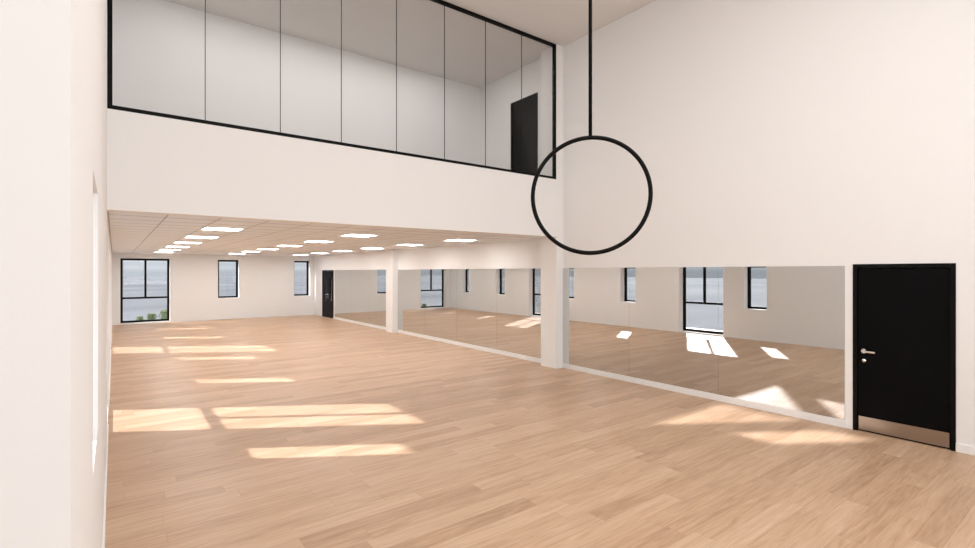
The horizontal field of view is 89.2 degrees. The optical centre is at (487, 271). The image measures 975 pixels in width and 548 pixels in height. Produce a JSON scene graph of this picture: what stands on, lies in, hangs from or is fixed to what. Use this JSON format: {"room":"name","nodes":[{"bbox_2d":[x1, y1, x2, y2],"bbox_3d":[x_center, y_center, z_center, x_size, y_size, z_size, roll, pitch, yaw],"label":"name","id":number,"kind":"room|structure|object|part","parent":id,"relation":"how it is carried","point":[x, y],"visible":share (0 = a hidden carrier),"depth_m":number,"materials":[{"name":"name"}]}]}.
{"room":"exercise studio","nodes":[
{"label":"exercise studio","id":0,"kind":"room"},
{"bbox_2d":[0,0,111,547],"bbox_3d":[-7.762,-1.365,9.890,0.320,6.770,22.700,0,0,-37],"label":"wall","id":1,"kind":"structure","parent":0,"point":[56,252],"depth_m":0.92,"materials":[{"name":"paint"}]},
{"bbox_2d":[93,427,97,471],"bbox_3d":[-1.877,0.200,2.129,0.295,1.200,0.740,0,0,-37],"label":"window","id":2,"kind":"structure","parent":1,"relation":"in","point":[95,429],"depth_m":2.30,"materials":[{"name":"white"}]},
{"bbox_2d":[102,328,111,547],"bbox_3d":[-7.527,1.970,9.854,0.012,0.100,22.360,0,0,-37],"label":"baseboard","id":3,"kind":"structure","parent":1,"relation":"attached to","point":[105,493],"depth_m":4.66,"materials":[{"name":"white"}]},
{"bbox_2d":[112,253,313,324],"bbox_3d":[-11.343,0.617,21.211,7.625,2.806,0.320,0,0,-37],"label":"wall","id":4,"kind":"structure","parent":0,"point":[265,283],"depth_m":21.09,"materials":[{"name":"paint"}]},
{"bbox_2d":[120,258,168,322],"bbox_3d":[-13.595,0.725,19.634,1.600,2.510,0.070,0,0,-37],"label":"window","id":5,"kind":"structure","parent":4,"relation":"in","point":[121,259],"depth_m":19.59,"materials":[{"name":"black metal"}]},
{"bbox_2d":[112,313,313,324],"bbox_3d":[-11.241,1.970,21.076,7.625,0.100,0.018,0,0,-37],"label":"baseboard","id":6,"kind":"structure","parent":4,"relation":"attached to","point":[295,314],"depth_m":21.31,"materials":[{"name":"white"}]},
{"bbox_2d":[218,260,238,297],"bbox_3d":[-11.194,0.300,21.308,0.810,1.640,0.295,0,0,-37],"label":"window","id":7,"kind":"structure","parent":4,"relation":"in","point":[236,261],"depth_m":21.46,"materials":[{"name":"black"}]},
{"bbox_2d":[294,261,309,295],"bbox_3d":[-8.738,0.300,23.166,0.730,1.640,0.295,0,0,-37],"label":"window","id":8,"kind":"structure","parent":4,"relation":"in","point":[306,262],"depth_m":23.42,"materials":[{"name":"black"}]},
{"bbox_2d":[113,0,479,164],"bbox_3d":[-3.284,-3.340,10.555,7.625,2.820,0.200,0,0,-37],"label":"wall","id":9,"kind":"structure","parent":0,"point":[159,45],"depth_m":9.75,"materials":[{"name":"paint"}]},
{"bbox_2d":[107,211,545,255],"bbox_3d":[-6.412,-0.766,14.691,7.625,0.060,16.030,0,0,-37],"label":"ceiling","id":10,"kind":"structure","parent":0,"point":[129,232],"depth_m":10.54,"materials":[{"name":"tile"}]},
{"bbox_2d":[173,242,202,243],"bbox_3d":[-7.518,-0.733,12.394,0.607,0.006,0.607,0,0,-37],"label":"recessed light","id":11,"kind":"object","parent":10,"relation":"in","point":[173,242],"visible":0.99,"depth_m":12.26,"materials":[{"name":"white plastic"}]},
{"bbox_2d":[183,236,219,238],"bbox_3d":[-6.034,-0.733,10.432,0.607,0.006,0.607,0,0,-37],"label":"recessed light","id":12,"kind":"object","parent":10,"relation":"in","point":[208,237],"visible":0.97,"depth_m":10.48,"materials":[{"name":"white plastic"}]},
{"bbox_2d":[199,227,243,230],"bbox_3d":[-4.550,-0.733,8.470,0.607,0.006,0.607,0,0,-37],"label":"recessed light","id":13,"kind":"object","parent":10,"relation":"in","point":[203,228],"visible":1,"depth_m":8.51,"materials":[{"name":"white plastic"}]},
{"bbox_2d":[278,245,299,246],"bbox_3d":[-5.556,-0.733,13.878,0.607,0.006,0.607,0,0,-37],"label":"recessed light","id":14,"kind":"object","parent":10,"relation":"in","point":[278,245],"visible":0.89,"depth_m":13.67,"materials":[{"name":"white plastic"}]},
{"bbox_2d":[303,240,335,242],"bbox_3d":[-4.072,-0.733,11.916,0.607,0.006,0.607,0,0,-37],"label":"recessed light","id":15,"kind":"object","parent":10,"relation":"in","point":[309,240],"visible":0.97,"depth_m":11.86,"materials":[{"name":"white plastic"}]},
{"bbox_2d":[340,234,379,236],"bbox_3d":[-2.588,-0.733,9.954,0.607,0.006,0.607,0,0,-37],"label":"recessed light","id":16,"kind":"object","parent":10,"relation":"in","point":[350,235],"visible":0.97,"depth_m":9.91,"materials":[{"name":"white plastic"}]},
{"bbox_2d":[399,244,418,245],"bbox_3d":[-2.110,-0.733,13.400,0.607,0.006,0.607,0,0,-37],"label":"recessed light","id":17,"kind":"object","parent":10,"relation":"in","point":[399,244],"visible":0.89,"depth_m":13.21,"materials":[{"name":"white plastic"}]},
{"bbox_2d":[442,239,476,241],"bbox_3d":[-0.626,-0.733,11.438,0.607,0.006,0.607,0,0,-37],"label":"recessed light","id":18,"kind":"object","parent":10,"relation":"in","point":[462,240],"visible":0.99,"depth_m":11.48,"materials":[{"name":"white plastic"}]},
{"bbox_2d":[445,239,473,240],"bbox_3d":[-0.626,-0.734,11.438,0.547,0.003,0.547,0,0,-37],"label":"diffuser","id":19,"kind":"object","parent":18,"relation":"attached to","point":[451,239],"depth_m":11.48,"materials":[{"name":"white plastic"}]},
{"bbox_2d":[107,108,555,236],"bbox_3d":[-1.591,-1.333,8.150,7.425,1.194,0.220,0,0,-37],"label":"wall","id":20,"kind":"structure","parent":0,"point":[156,164],"depth_m":7.16,"materials":[{"name":"paint"}]},
{"bbox_2d":[107,0,555,178],"bbox_3d":[-1.546,-3.339,8.090,7.421,2.816,0.060,0,0,-37],"label":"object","id":21,"kind":"structure","parent":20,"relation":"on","point":[110,105],"depth_m":7.84,"materials":[{"name":"black metal"}]},
{"bbox_3d":[-4.485,-3.338,5.867,0.050,2.717,0.060,0,0,-37],"label":"post","id":22,"kind":"part","parent":21,"relation":"part of","materials":[{"name":"black metal"}]},
{"bbox_3d":[-1.546,-1.956,8.090,7.421,0.049,0.060,0,0,-37],"label":"rail","id":23,"kind":"part","parent":21,"relation":"part of","materials":[{"name":"black"}]},
{"bbox_3d":[-1.546,-4.722,8.090,7.421,0.050,0.060,0,0,-37],"label":"rail","id":24,"kind":"part","parent":21,"relation":"part of","materials":[{"name":"black metal"}]},
{"bbox_3d":[1.394,-3.338,10.313,0.050,2.717,0.060,0,0,-37],"label":"post","id":25,"kind":"part","parent":21,"relation":"part of","materials":[{"name":"black metal"}]},
{"bbox_2d":[165,0,655,87],"bbox_3d":[0.155,-4.850,4.819,9.660,0.200,13.900,0,0,-37],"label":"ceiling","id":26,"kind":"structure","parent":0,"point":[368,26],"depth_m":9.48,"materials":[{"name":"white paint"}]},
{"bbox_2d":[531,0,652,254],"bbox_3d":[0.895,-2.449,4.302,1.041,4.602,0.140,0,0,12],"label":"hoop","id":27,"kind":"object","parent":26,"relation":"hanging from","point":[590,136],"visible":1,"depth_m":4.29,"materials":[{"name":"black metal"}]},
{"bbox_3d":[0.895,-2.953,4.302,0.031,3.555,0.031,0,0,12],"label":"rod","id":28,"kind":"part","parent":27,"relation":"part of","materials":[{"name":"black metal"}]},
{"bbox_2d":[105,315,974,547],"bbox_3d":[-3.656,2.060,10.023,9.460,0.080,26.800,0,0,-37],"label":"floor","id":29,"kind":"structure","parent":0,"point":[301,431],"depth_m":5.24,"materials":[{"name":"brown wood"}]},
{"bbox_2d":[314,0,974,445],"bbox_3d":[-0.160,-1.365,12.993,0.300,6.770,26.920,0,0,-37],"label":"wall","id":30,"kind":"structure","parent":0,"point":[765,132],"depth_m":7.13,"materials":[{"name":"paint"}]},
{"bbox_2d":[322,270,333,317],"bbox_3d":[-7.033,0.970,21.920,0.214,2.100,1.450,0,0,-37],"label":"door","id":31,"kind":"structure","parent":30,"relation":"in","point":[327,275],"depth_m":21.86,"materials":[{"name":"black wood"}]},
{"bbox_2d":[335,270,350,319],"bbox_3d":[-6.008,0.919,20.467,0.010,1.998,1.800,0,0,-37],"label":"wall mirror","id":32,"kind":"object","parent":30,"relation":"attached to","point":[342,277],"visible":1,"depth_m":20.36,"materials":[{"name":"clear mirror"}]},
{"bbox_2d":[333,317,385,329],"bbox_3d":[-4.968,1.970,19.087,0.018,0.100,5.560,0,0,-37],"label":"baseboard","id":33,"kind":"structure","parent":30,"relation":"attached to","point":[336,318],"depth_m":18.87,"materials":[{"name":"white"}]},
{"bbox_2d":[351,270,368,323],"bbox_3d":[-4.921,0.919,19.030,0.010,1.998,1.800,0,0,-37],"label":"wall mirror","id":34,"kind":"object","parent":30,"relation":"attached to","point":[359,278],"visible":1,"depth_m":18.96,"materials":[{"name":"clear mirror"}]},
{"bbox_2d":[369,270,385,326],"bbox_3d":[-3.833,0.919,17.592,0.010,1.998,1.800,0,0,-37],"label":"wall mirror","id":35,"kind":"object","parent":30,"relation":"attached to","point":[377,278],"visible":0.64,"depth_m":17.74,"materials":[{"name":"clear mirror"}]},
{"bbox_2d":[386,250,397,332],"bbox_3d":[-3.216,0.642,16.619,0.200,2.756,0.490,0,0,-37],"label":"pilaster","id":36,"kind":"object","parent":30,"relation":"attached to","point":[391,255],"depth_m":16.45,"materials":[{"name":"paint"}]},
{"bbox_2d":[398,269,423,334],"bbox_3d":[-2.454,0.919,15.768,0.010,1.998,1.778,0,0,-37],"label":"wall mirror","id":37,"kind":"object","parent":30,"relation":"attached to","point":[410,282],"visible":1,"depth_m":15.71,"materials":[{"name":"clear mirror"}]},
{"bbox_2d":[424,269,456,340],"bbox_3d":[-1.380,0.919,14.348,0.010,1.998,1.778,0,0,-37],"label":"wall mirror","id":38,"kind":"object","parent":30,"relation":"attached to","point":[440,285],"visible":1,"depth_m":14.31,"materials":[{"name":"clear mirror"}]},
{"bbox_2d":[398,330,540,362],"bbox_3d":[-0.845,1.970,13.635,0.018,0.100,7.130,0,0,-37],"label":"baseboard","id":39,"kind":"structure","parent":30,"relation":"attached to","point":[529,358],"depth_m":12.88,"materials":[{"name":"white"}]},
{"bbox_2d":[457,269,496,349],"bbox_3d":[-0.305,0.919,12.927,0.010,1.998,1.778,0,0,-37],"label":"wall mirror","id":40,"kind":"object","parent":30,"relation":"attached to","point":[476,288],"visible":1,"depth_m":12.86,"materials":[{"name":"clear mirror"}]},
{"bbox_2d":[497,268,540,357],"bbox_3d":[0.769,0.919,11.506,0.010,1.998,1.778,0,0,-37],"label":"wall mirror","id":41,"kind":"object","parent":30,"relation":"attached to","point":[518,290],"visible":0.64,"depth_m":11.53,"materials":[{"name":"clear mirror"}]},
{"bbox_2d":[511,92,537,173],"bbox_3d":[0.903,-2.975,11.465,0.168,2.090,0.940,0,0,-37],"label":"door","id":42,"kind":"structure","parent":30,"relation":"in","point":[529,103],"depth_m":11.39,"materials":[{"name":"black wood"}]},
{"bbox_2d":[541,44,562,368],"bbox_3d":[1.375,-1.365,10.550,0.200,6.770,0.470,0,0,-37],"label":"pilaster","id":43,"kind":"object","parent":30,"relation":"attached to","point":[551,254],"visible":0.79,"depth_m":10.42,"materials":[{"name":"paint"}]},
{"bbox_2d":[563,268,628,375],"bbox_3d":[2.099,0.919,9.748,0.010,1.998,1.675,0,0,-37],"label":"wall mirror","id":44,"kind":"object","parent":30,"relation":"attached to","point":[595,300],"visible":1,"depth_m":9.67,"materials":[{"name":"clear mirror"}]},
{"bbox_2d":[629,267,717,393],"bbox_3d":[3.111,0.919,8.409,0.010,1.998,1.675,0,0,-37],"label":"wall mirror","id":45,"kind":"object","parent":30,"relation":"attached to","point":[673,311],"visible":1,"depth_m":8.33,"materials":[{"name":"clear mirror"}]},
{"bbox_2d":[563,363,845,427],"bbox_3d":[3.112,1.970,8.403,0.018,0.100,5.050,0,0,-37],"label":"baseboard","id":46,"kind":"structure","parent":30,"relation":"attached to","point":[755,405],"depth_m":7.69,"materials":[{"name":"white"}]},
{"bbox_2d":[718,266,844,419],"bbox_3d":[4.123,0.919,7.071,0.010,1.998,1.675,0,0,-37],"label":"wall mirror","id":47,"kind":"object","parent":30,"relation":"attached to","point":[781,329],"visible":1,"depth_m":6.97,"materials":[{"name":"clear mirror"}]},
{"bbox_2d":[853,263,955,451],"bbox_3d":[5.022,0.960,5.980,0.214,2.120,0.972,0,0,-37],"label":"door","id":48,"kind":"structure","parent":30,"relation":"in","point":[904,319],"depth_m":5.91,"materials":[{"name":"black wood"}]},
{"bbox_3d":[4.769,1.000,6.192,0.066,0.056,0.158,0,0,-37],"label":"handle","id":49,"kind":"part","parent":48,"relation":"part of","materials":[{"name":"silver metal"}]},
{"bbox_3d":[4.989,1.915,5.955,0.004,0.170,0.856,0,0,-37],"label":"kick plate","id":50,"kind":"part","parent":48,"relation":"part of","materials":[{"name":"metal"}]},
{"bbox_2d":[956,443,974,455],"bbox_3d":[6.549,1.970,3.858,0.018,0.100,4.254,0,0,-37],"label":"baseboard","id":51,"kind":"structure","parent":30,"relation":"attached to","point":[961,448],"depth_m":5.49,"materials":[{"name":"white"}]},
{"bbox_2d":[906,267,949,267],"bbox_3d":[5.227,0.910,6.135,0.020,2.220,1.172,0,0,-37],"label":"wall","id":52,"kind":"structure","parent":0,"point":[906,267],"depth_m":5.98,"materials":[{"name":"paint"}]},
{"label":"outside","id":53,"kind":"structure","parent":0,"visible":0},
{"bbox_2d":[123,276,305,320],"bbox_3d":[-60.321,2.230,79.758,300.000,0.180,320.000,0,0,-37],"label":"ground","id":54,"kind":"structure","parent":53,"point":[132,286],"depth_m":51.56,"materials":[{"name":"grey"}]},
{"bbox_3d":[-13.624,2.133,20.915,2.900,0.025,1.000,0,0,-37],"label":"planting bed","id":55,"kind":"object","parent":54,"relation":"on","visible":0},
{"bbox_2d":[146,313,156,319],"bbox_3d":[-13.976,1.904,20.572,0.394,0.438,0.425,0,0,-37],"label":"shrub","id":56,"kind":"object","parent":55,"relation":"on","point":[150,316],"visible":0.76,"depth_m":20.53,"materials":[{"name":"green plant"}]},
{"bbox_2d":[158,309,166,318],"bbox_3d":[-13.605,1.840,20.856,0.513,0.572,0.493,0,0,-37],"label":"shrub","id":57,"kind":"object","parent":55,"relation":"on","point":[163,314],"visible":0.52,"depth_m":20.76,"materials":[{"name":"green plant"}]}
]}

